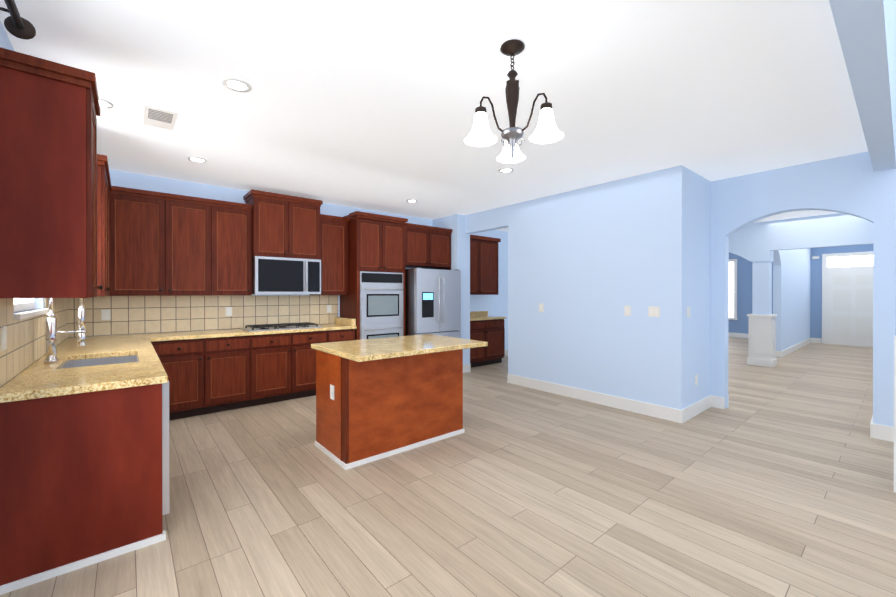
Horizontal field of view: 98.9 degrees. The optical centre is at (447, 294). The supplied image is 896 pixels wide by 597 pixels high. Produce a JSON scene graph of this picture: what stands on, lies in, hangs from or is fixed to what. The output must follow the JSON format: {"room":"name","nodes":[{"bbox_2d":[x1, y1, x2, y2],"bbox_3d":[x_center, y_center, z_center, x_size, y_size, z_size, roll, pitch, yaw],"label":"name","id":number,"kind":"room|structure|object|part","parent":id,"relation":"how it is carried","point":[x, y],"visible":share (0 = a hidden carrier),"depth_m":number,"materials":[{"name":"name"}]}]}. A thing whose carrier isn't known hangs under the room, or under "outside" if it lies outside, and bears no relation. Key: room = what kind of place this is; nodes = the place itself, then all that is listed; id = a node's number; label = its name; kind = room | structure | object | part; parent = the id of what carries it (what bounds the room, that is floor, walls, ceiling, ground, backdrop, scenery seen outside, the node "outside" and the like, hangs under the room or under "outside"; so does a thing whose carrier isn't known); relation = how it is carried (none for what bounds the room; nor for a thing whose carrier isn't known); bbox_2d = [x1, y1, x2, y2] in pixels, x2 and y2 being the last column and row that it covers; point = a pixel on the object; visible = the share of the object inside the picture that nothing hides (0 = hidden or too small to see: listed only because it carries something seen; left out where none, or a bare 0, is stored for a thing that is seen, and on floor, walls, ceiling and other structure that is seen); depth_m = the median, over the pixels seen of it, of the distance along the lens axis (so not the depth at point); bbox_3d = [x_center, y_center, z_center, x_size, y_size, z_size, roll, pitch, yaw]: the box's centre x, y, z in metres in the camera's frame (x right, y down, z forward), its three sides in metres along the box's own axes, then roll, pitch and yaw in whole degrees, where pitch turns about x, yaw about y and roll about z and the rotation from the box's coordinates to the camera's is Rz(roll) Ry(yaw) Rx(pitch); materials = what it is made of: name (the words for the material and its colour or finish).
{"room":"kitchen","nodes":[
{"label":"kitchen","id":0,"kind":"room"},
{"bbox_2d":[0,20,44,312],"bbox_3d":[-1.074,-1.407,0.401,0.150,5.600,9.400,0,0,-40],"label":"wall","id":1,"kind":"structure","parent":0,"point":[5,42],"depth_m":2.07,"materials":[{"name":"paint"}]},
{"bbox_2d":[0,0,35,39],"bbox_3d":[-1.305,-1.194,0.927,0.168,0.129,2.103,0,0,-40],"label":"track light","id":2,"kind":"object","parent":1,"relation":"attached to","point":[16,24],"visible":1,"depth_m":1.71,"materials":[{"name":"black metal"}]},
{"bbox_2d":[14,298,48,319],"bbox_3d":[-2.791,-0.414,2.488,0.175,1.100,1.100,0,0,-40],"label":"kitchen window","id":3,"kind":"structure","parent":1,"relation":"in","point":[26,304],"depth_m":2.55,"materials":[{"name":"white"}]},
{"bbox_2d":[0,298,67,387],"bbox_3d":[-3.057,0.233,2.899,0.008,0.441,3.009,0,0,-40],"label":"tile backsplash","id":4,"kind":"structure","parent":1,"relation":"attached to","point":[26,346],"depth_m":2.31,"materials":[{"name":"beige tile"}]},
{"bbox_2d":[2,326,6,350],"bbox_3d":[-2.238,0.218,1.935,0.008,0.118,0.075,0,0,-40],"label":"switch plate","id":5,"kind":"object","parent":4,"relation":"attached to","point":[4,337],"visible":0.96,"depth_m":1.93,"materials":[{"name":"white plastic"}]},
{"bbox_2d":[0,55,99,297],"bbox_3d":[-2.118,-0.539,2.040,0.348,1.108,0.450,0,0,-40],"label":"upper cabinet","id":6,"kind":"object","parent":1,"relation":"attached to","point":[74,223],"depth_m":1.88,"materials":[{"name":"brown wood"}]},
{"bbox_2d":[100,159,107,295],"bbox_3d":[-3.165,-0.543,3.290,0.348,1.108,0.611,0,0,-40],"label":"upper cabinet","id":7,"kind":"object","parent":1,"relation":"attached to","point":[103,162],"depth_m":3.17,"materials":[{"name":"brown wood"}]},
{"bbox_2d":[108,175,115,295],"bbox_3d":[-3.470,-0.544,3.686,0.389,1.108,0.631,0,0,-40],"label":"upper cabinet","id":8,"kind":"object","parent":1,"relation":"attached to","point":[111,189],"depth_m":4.02,"materials":[{"name":"brown wood"}]},
{"bbox_2d":[68,169,507,349],"bbox_3d":[1.828,-0.025,9.065,15.720,2.780,0.150,0,0,-40],"label":"wall","id":9,"kind":"structure","parent":0,"point":[494,305],"depth_m":5.92,"materials":[{"name":"blue paint"}]},
{"bbox_2d":[116,187,175,295],"bbox_3d":[-3.445,-0.546,4.293,0.551,1.108,0.389,0,0,-40],"label":"upper cabinet","id":10,"kind":"object","parent":9,"relation":"attached to","point":[145,253],"depth_m":4.20,"materials":[{"name":"brown wood"}]},
{"bbox_2d":[172,195,219,294],"bbox_3d":[-3.123,-0.547,4.589,0.567,1.108,0.348,0,0,-40],"label":"upper cabinet","id":11,"kind":"object","parent":9,"relation":"attached to","point":[195,222],"depth_m":4.51,"materials":[{"name":"brown wood"}]},
{"bbox_2d":[68,295,337,336],"bbox_3d":[-2.873,0.226,5.023,3.018,0.441,0.008,0,0,-40],"label":"tile backsplash","id":12,"kind":"structure","parent":9,"relation":"attached to","point":[142,314],"depth_m":4.76,"materials":[{"name":"beige tile"}]},
{"bbox_2d":[101,309,110,319],"bbox_3d":[-3.788,0.220,4.245,0.075,0.118,0.008,0,0,-40],"label":"electrical outlet plate","id":13,"kind":"object","parent":12,"relation":"attached to","point":[105,314],"visible":1,"depth_m":4.24,"materials":[{"name":"white plastic"}]},
{"bbox_2d":[226,307,231,315],"bbox_3d":[-2.868,0.218,5.016,0.075,0.118,0.008,0,0,-40],"label":"electrical outlet plate","id":14,"kind":"object","parent":12,"relation":"attached to","point":[228,311],"visible":1,"depth_m":5.01,"materials":[{"name":"white plastic"}]},
{"bbox_2d":[327,305,331,312],"bbox_3d":[-1.825,0.215,5.889,0.075,0.118,0.008,0,0,-40],"label":"electrical outlet plate","id":15,"kind":"object","parent":12,"relation":"attached to","point":[329,308],"visible":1,"depth_m":5.89,"materials":[{"name":"white plastic"}]},
{"bbox_2d":[220,203,251,294],"bbox_3d":[-2.805,-0.548,4.855,0.506,1.108,0.348,0,0,-40],"label":"upper cabinet","id":16,"kind":"object","parent":9,"relation":"attached to","point":[235,222],"depth_m":4.77,"materials":[{"name":"brown wood"}]},
{"bbox_2d":[244,191,295,257],"bbox_3d":[-2.396,-0.883,5.144,0.489,0.780,0.428,0,0,-40],"label":"upper cabinet","id":17,"kind":"object","parent":9,"relation":"attached to","point":[273,216],"depth_m":4.98,"materials":[{"name":"brown wood"}]},
{"bbox_2d":[252,256,320,293],"bbox_3d":[-2.223,-0.249,5.230,0.845,0.483,0.486,0,0,-40],"label":"over-the-range microwave","id":18,"kind":"object","parent":17,"relation":"attached to","point":[276,275],"visible":0.98,"depth_m":5.04,"materials":[{"name":"silver metal"}]},
{"bbox_2d":[296,199,319,259],"bbox_3d":[-2.114,-0.883,5.380,0.491,0.780,0.428,0,0,-40],"label":"upper cabinet","id":19,"kind":"object","parent":9,"relation":"attached to","point":[307,214],"depth_m":5.27,"materials":[{"name":"brown wood"}]},
{"bbox_2d":[310,215,348,294],"bbox_3d":[-1.772,-0.551,5.721,0.466,1.108,0.348,0,0,-40],"label":"upper cabinet","id":20,"kind":"object","parent":9,"relation":"attached to","point":[333,232],"depth_m":5.59,"materials":[{"name":"brown wood"}]},
{"bbox_2d":[405,223,431,267],"bbox_3d":[-0.664,-0.792,6.504,0.546,0.630,0.568,0,0,-40],"label":"upper cabinet","id":21,"kind":"object","parent":9,"relation":"attached to","point":[418,240],"depth_m":6.30,"materials":[{"name":"brown wood"}]},
{"bbox_2d":[419,227,451,269],"bbox_3d":[-0.337,-0.793,6.778,0.551,0.630,0.568,0,0,-40],"label":"upper cabinet","id":22,"kind":"object","parent":9,"relation":"attached to","point":[441,240],"depth_m":6.62,"materials":[{"name":"brown wood"}]},
{"bbox_2d":[470,235,500,294],"bbox_3d":[0.519,-0.577,7.620,1.140,1.148,0.378,0,0,-40],"label":"wall cabinet","id":23,"kind":"object","parent":9,"relation":"attached to","point":[483,265],"visible":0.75,"depth_m":7.58,"materials":[{"name":"brown wood"}]},
{"bbox_2d":[0,0,867,230],"bbox_3d":[3.583,-1.459,7.042,15.920,0.100,5.799,0,0,-40],"label":"ceiling","id":24,"kind":"structure","parent":0,"point":[368,104],"depth_m":2.60,"materials":[{"name":"white paint"}]},
{"bbox_2d":[99,98,113,107],"bbox_3d":[-2.530,-1.390,2.769,0.172,0.008,0.172,0,0,-40],"label":"recessed light","id":25,"kind":"object","parent":24,"relation":"in","point":[105,103],"visible":0.5,"depth_m":2.79,"materials":[{"name":"white"}]},
{"bbox_2d":[143,105,177,130],"bbox_3d":[-2.279,-1.391,3.031,0.200,0.009,0.400,0,0,-40],"label":"ceiling vent","id":26,"kind":"object","parent":24,"relation":"in","point":[159,118],"visible":1,"depth_m":3.01,"materials":[{"name":"white metal"}]},
{"bbox_2d":[188,157,206,162],"bbox_3d":[-2.588,-1.394,3.960,0.172,0.008,0.172,0,0,-40],"label":"recessed light","id":27,"kind":"object","parent":24,"relation":"in","point":[197,159],"visible":1,"depth_m":3.95,"materials":[{"name":"white"}]},
{"bbox_2d":[222,78,250,91],"bbox_3d":[-1.400,-1.390,2.541,0.172,0.008,0.172,0,0,-40],"label":"recessed light","id":28,"kind":"object","parent":24,"relation":"in","point":[236,84],"visible":1,"depth_m":2.53,"materials":[{"name":"white"}]},
{"bbox_2d":[406,199,417,202],"bbox_3d":[-0.537,-1.400,5.716,0.172,0.008,0.172,0,0,-40],"label":"recessed light","id":29,"kind":"object","parent":24,"relation":"in","point":[411,200],"visible":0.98,"depth_m":5.68,"materials":[{"name":"white"}]},
{"bbox_2d":[498,168,513,172],"bbox_3d":[0.651,-1.395,4.298,0.172,0.008,0.172,0,0,-40],"label":"recessed light","id":30,"kind":"object","parent":24,"relation":"in","point":[505,170],"visible":0.98,"depth_m":4.30,"materials":[{"name":"white"}]},
{"bbox_2d":[464,39,563,162],"bbox_3d":[0.363,-1.067,2.115,0.518,0.650,0.511,0,0,-40],"label":"chandelier","id":31,"kind":"object","parent":24,"relation":"hanging from","point":[545,132],"visible":1,"depth_m":2.11,"materials":[{"name":"white glass"}]},
{"bbox_3d":[0.363,-0.914,2.116,0.518,0.155,0.511,0,0,-40],"label":"lamp shade","id":32,"kind":"part","parent":31,"relation":"part of","materials":[{"name":"white glass"}]},
{"bbox_2d":[0,337,895,596],"bbox_3d":[4.900,1.426,5.479,15.920,0.100,9.900,0,0,-40],"label":"floor","id":33,"kind":"structure","parent":0,"point":[777,480],"depth_m":2.55,"materials":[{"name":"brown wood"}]},
{"bbox_2d":[16,384,159,536],"bbox_3d":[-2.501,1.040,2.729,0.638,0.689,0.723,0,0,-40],"label":"base cabinet","id":34,"kind":"object","parent":33,"relation":"on","point":[80,476],"depth_m":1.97,"materials":[{"name":"brown wood"}]},
{"bbox_2d":[0,530,165,594],"bbox_3d":[-1.861,1.370,1.978,0.653,0.035,0.045,0,0,-40],"label":"trim","id":35,"kind":"structure","parent":34,"relation":"attached to","point":[40,577],"depth_m":1.94,"materials":[{"name":"white wood"}]},
{"bbox_2d":[0,337,167,402],"bbox_3d":[-2.608,0.475,2.874,0.663,0.040,2.400,0,0,-40],"label":"countertop","id":36,"kind":"structure","parent":34,"relation":"on","point":[39,378],"depth_m":2.38,"materials":[{"name":"beige stone"}]},
{"bbox_2d":[44,298,86,362],"bbox_3d":[-2.591,0.160,2.593,0.212,0.590,0.167,0,0,-40],"label":"faucet","id":37,"kind":"object","parent":36,"relation":"on","point":[51,332],"visible":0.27,"depth_m":2.58,"materials":[{"name":"silver metal"}]},
{"bbox_2d":[61,355,137,368],"bbox_3d":[-2.482,0.591,2.750,0.420,0.189,0.700,0,0,-40],"label":"sink","id":38,"kind":"object","parent":36,"relation":"in","point":[97,361],"visible":0.02,"depth_m":2.99,"materials":[{"name":"silver metal"}]},
{"bbox_2d":[162,381,169,514],"bbox_3d":[-2.039,0.944,2.242,0.625,0.885,0.580,0,0,-40],"label":"dishwasher","id":39,"kind":"object","parent":33,"relation":"on","point":[165,455],"visible":0.15,"depth_m":2.21,"materials":[{"name":"silver metal"}]},
{"bbox_2d":[151,335,259,424],"bbox_3d":[-2.952,0.935,4.574,1.081,0.888,0.598,0,0,-40],"label":"base cabinet","id":40,"kind":"object","parent":33,"relation":"on","point":[205,375],"depth_m":4.39,"materials":[{"name":"brown wood"}]},
{"bbox_2d":[260,330,331,404],"bbox_3d":[-2.216,0.933,5.190,1.082,0.888,0.598,0,0,-40],"label":"base cabinet","id":41,"kind":"object","parent":33,"relation":"on","point":[287,360],"depth_m":4.94,"materials":[{"name":"brown wood"}]},
{"bbox_2d":[64,317,356,340],"bbox_3d":[-2.670,0.419,4.786,3.023,0.140,0.613,0,0,-40],"label":"countertop","id":42,"kind":"structure","parent":41,"relation":"on","point":[341,323],"depth_m":4.58,"materials":[{"name":"beige stone"}]},
{"bbox_2d":[241,322,320,331],"bbox_3d":[-2.227,0.422,5.155,0.900,0.049,0.480,0,0,-40],"label":"cooktop","id":43,"kind":"object","parent":42,"relation":"in","point":[268,327],"visible":1,"depth_m":5.06,"materials":[{"name":"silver metal"}]},
{"bbox_2d":[332,329,354,341],"bbox_3d":[-1.711,0.931,5.614,0.481,0.888,0.598,0,0,-40],"label":"base cabinet","id":44,"kind":"object","parent":33,"relation":"on","point":[345,334],"depth_m":5.42,"materials":[{"name":"brown wood"}]},
{"bbox_2d":[340,211,407,339],"bbox_3d":[-1.166,0.085,6.014,0.888,2.580,0.678,0,0,-40],"label":"tall cabinet","id":45,"kind":"object","parent":33,"relation":"on","point":[372,302],"visible":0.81,"depth_m":5.75,"materials":[{"name":"brown wood"}]},
{"bbox_2d":[360,271,402,339],"bbox_3d":[-0.976,0.350,5.796,0.744,1.390,0.097,0,0,-40],"label":"double oven","id":46,"kind":"object","parent":45,"relation":"in","point":[381,292],"depth_m":5.78,"materials":[{"name":"silver metal"}]},
{"bbox_2d":[315,350,464,469],"bbox_3d":[-0.535,0.938,3.688,1.276,0.889,0.664,0,0,-40],"label":"kitchen island","id":47,"kind":"object","parent":33,"relation":"on","point":[378,398],"depth_m":3.34,"materials":[{"name":"brown wood"}]},
{"bbox_2d":[311,334,486,361],"bbox_3d":[-0.443,0.472,3.616,1.360,0.040,0.950,0,0,-40],"label":"island countertop","id":48,"kind":"structure","parent":47,"relation":"on","point":[365,350],"depth_m":3.39,"materials":[{"name":"beige stone"}]},
{"bbox_2d":[405,267,460,337],"bbox_3d":[-0.382,0.463,6.491,0.915,1.780,0.901,0,0,-40],"label":"refrigerator","id":49,"kind":"object","parent":33,"relation":"on","point":[432,301],"visible":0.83,"depth_m":6.11,"materials":[{"name":"silver metal"}]},
{"bbox_2d":[470,311,505,366],"bbox_3d":[0.569,0.855,7.557,1.130,1.030,0.546,0,0,-40],"label":"pantry cabinets","id":50,"kind":"object","parent":33,"relation":"on","point":[485,327],"visible":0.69,"depth_m":7.45,"materials":[{"name":"brown wood"}]},
{"bbox_2d":[747,314,776,366],"bbox_3d":[6.155,0.875,7.513,0.400,0.990,0.390,0,0,-40],"label":"pedestal","id":51,"kind":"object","parent":33,"relation":"on","point":[761,340],"depth_m":7.39,"materials":[{"name":"white"}]},
{"bbox_2d":[752,261,771,314],"bbox_3d":[6.155,-0.115,7.510,0.260,1.070,0.250,0,0,-40],"label":"column","id":52,"kind":"structure","parent":51,"relation":"on","point":[761,287],"depth_m":7.43,"materials":[{"name":"blue paint"}]},
{"bbox_2d":[432,205,507,364],"bbox_3d":[0.371,-0.018,6.638,0.310,2.780,1.700,0,0,-40],"label":"wall","id":53,"kind":"structure","parent":0,"point":[463,227],"depth_m":6.72,"materials":[{"name":"blue paint"}]},
{"bbox_2d":[463,364,469,372],"bbox_3d":[0.264,1.302,6.737,0.300,0.140,0.016,0,0,-40],"label":"baseboard","id":54,"kind":"structure","parent":53,"relation":"attached to","point":[466,368],"depth_m":6.78,"materials":[{"name":"white wood"}]},
{"bbox_2d":[508,165,710,409],"bbox_3d":[2.094,-0.013,5.375,0.950,2.780,2.450,0,0,-40],"label":"wall block","id":55,"kind":"object","parent":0,"point":[586,265],"visible":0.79,"depth_m":4.69,"materials":[{"name":"blue paint"}]},
{"bbox_2d":[539,304,543,311],"bbox_3d":[1.345,0.186,5.523,0.008,0.118,0.075,0,0,-40],"label":"switch plate","id":56,"kind":"object","parent":55,"relation":"attached to","point":[541,307],"visible":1,"depth_m":5.52,"materials":[{"name":"white plastic"}]},
{"bbox_2d":[507,374,683,423],"bbox_3d":[1.729,1.308,5.063,0.016,0.140,2.466,0,0,-40],"label":"baseboard","id":57,"kind":"structure","parent":55,"relation":"attached to","point":[667,413],"depth_m":4.79,"materials":[{"name":"white wood"}]},
{"bbox_2d":[624,306,630,315],"bbox_3d":[2.141,0.189,4.573,0.008,0.118,0.075,0,0,-40],"label":"switch plate","id":58,"kind":"object","parent":55,"relation":"attached to","point":[627,310],"visible":1,"depth_m":4.57,"materials":[{"name":"white plastic"}]},
{"bbox_2d":[648,306,659,316],"bbox_3d":[2.333,0.190,4.343,0.008,0.118,0.120,0,0,-40],"label":"switch plate","id":59,"kind":"object","parent":55,"relation":"attached to","point":[653,311],"visible":1,"depth_m":4.34,"materials":[{"name":"white plastic"}]},
{"bbox_2d":[687,307,689,316],"bbox_3d":[2.673,0.190,4.256,0.075,0.118,0.008,0,0,-40],"label":"switch plate","id":60,"kind":"object","parent":55,"relation":"attached to","point":[688,311],"visible":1,"depth_m":4.25,"materials":[{"name":"white plastic"}]},
{"bbox_2d":[695,374,697,384],"bbox_3d":[2.865,0.980,4.419,0.075,0.118,0.008,0,0,-40],"label":"electrical outlet plate","id":61,"kind":"object","parent":55,"relation":"attached to","point":[696,379],"visible":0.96,"depth_m":4.41,"materials":[{"name":"white plastic"}]},
{"bbox_2d":[684,395,712,421],"bbox_3d":[2.888,1.310,4.435,0.946,0.140,0.016,0,0,-40],"label":"baseboard","id":62,"kind":"structure","parent":55,"relation":"attached to","point":[691,411],"depth_m":4.43,"materials":[{"name":"white wood"}]},
{"bbox_2d":[710,151,873,407],"bbox_3d":[2.949,-0.013,5.210,0.150,2.780,3.800,0,0,-40],"label":"wall","id":63,"kind":"structure","parent":0,"point":[843,184],"depth_m":4.35,"materials":[{"name":"blue paint"}]},
{"bbox_2d":[713,395,728,406],"bbox_3d":[2.628,1.306,5.728,0.016,0.140,2.600,0,0,-40],"label":"baseboard","id":64,"kind":"structure","parent":63,"relation":"attached to","point":[719,401],"depth_m":4.66,"materials":[{"name":"white wood"}]},
{"bbox_2d":[728,244,872,337],"bbox_3d":[9.655,-0.034,11.844,0.150,2.780,5.640,0,0,-40],"label":"wall","id":65,"kind":"structure","parent":0,"point":[744,291],"depth_m":10.91,"materials":[{"name":"blue paint"}]},
{"bbox_2d":[728,259,737,319],"bbox_3d":[8.838,-0.167,12.659,0.050,1.960,1.200,0,0,-40],"label":"window","id":66,"kind":"structure","parent":65,"relation":"in","point":[735,287],"depth_m":12.24,"materials":[{"name":"white"}]},
{"bbox_2d":[728,332,747,337],"bbox_3d":[9.004,1.284,12.495,0.016,0.140,3.780,0,0,-40],"label":"baseboard","id":67,"kind":"structure","parent":65,"relation":"attached to","point":[741,335],"depth_m":12.20,"materials":[{"name":"white wood"}]},
{"bbox_2d":[822,251,872,346],"bbox_3d":[10.835,0.111,10.270,0.058,2.500,1.170,0,0,-40],"label":"front door","id":68,"kind":"structure","parent":65,"relation":"in","point":[847,305],"depth_m":10.32,"materials":[{"name":"white"}]},
{"bbox_2d":[827,255,872,267],"bbox_3d":[10.858,-0.899,10.265,0.015,0.280,1.000,0,0,-40],"label":"transom window","id":69,"kind":"structure","parent":68,"relation":"attached to","point":[853,261],"depth_m":10.30,"materials":[{"name":"white glass"}]},
{"bbox_2d":[729,213,873,350],"bbox_3d":[7.428,-0.029,10.072,5.540,2.780,5.498,0,0,-40],"label":"wall","id":70,"kind":"structure","parent":0,"point":[784,246],"depth_m":7.54,"materials":[{"name":"blue paint"}]},
{"bbox_2d":[780,338,811,357],"bbox_3d":[8.795,1.293,9.630,4.016,0.140,0.016,0,0,-40],"label":"baseboard","id":71,"kind":"structure","parent":70,"relation":"attached to","point":[793,348],"depth_m":9.28,"materials":[{"name":"white wood"}]},
{"bbox_2d":[829,0,895,426],"bbox_3d":[5.452,-1.421,4.732,15.420,5.600,0.140,0,0,-40],"label":"wall","id":72,"kind":"structure","parent":0,"point":[866,30],"depth_m":2.96,"materials":[{"name":"blue paint"}]},
{"bbox_2d":[870,415,876,437],"bbox_3d":[7.698,1.302,6.723,9.400,0.140,0.016,0,0,-40],"label":"baseboard","id":73,"kind":"structure","parent":72,"relation":"attached to","point":[873,427],"depth_m":3.70,"materials":[{"name":"white wood"}]},
{"bbox_2d":[894,336,895,491],"bbox_3d":[3.614,0.842,2.215,0.120,1.090,1.350,0,0,-40],"label":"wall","id":74,"kind":"structure","parent":0,"point":[894,413],"depth_m":2.69,"materials":[{"name":"white paint"}]}
]}

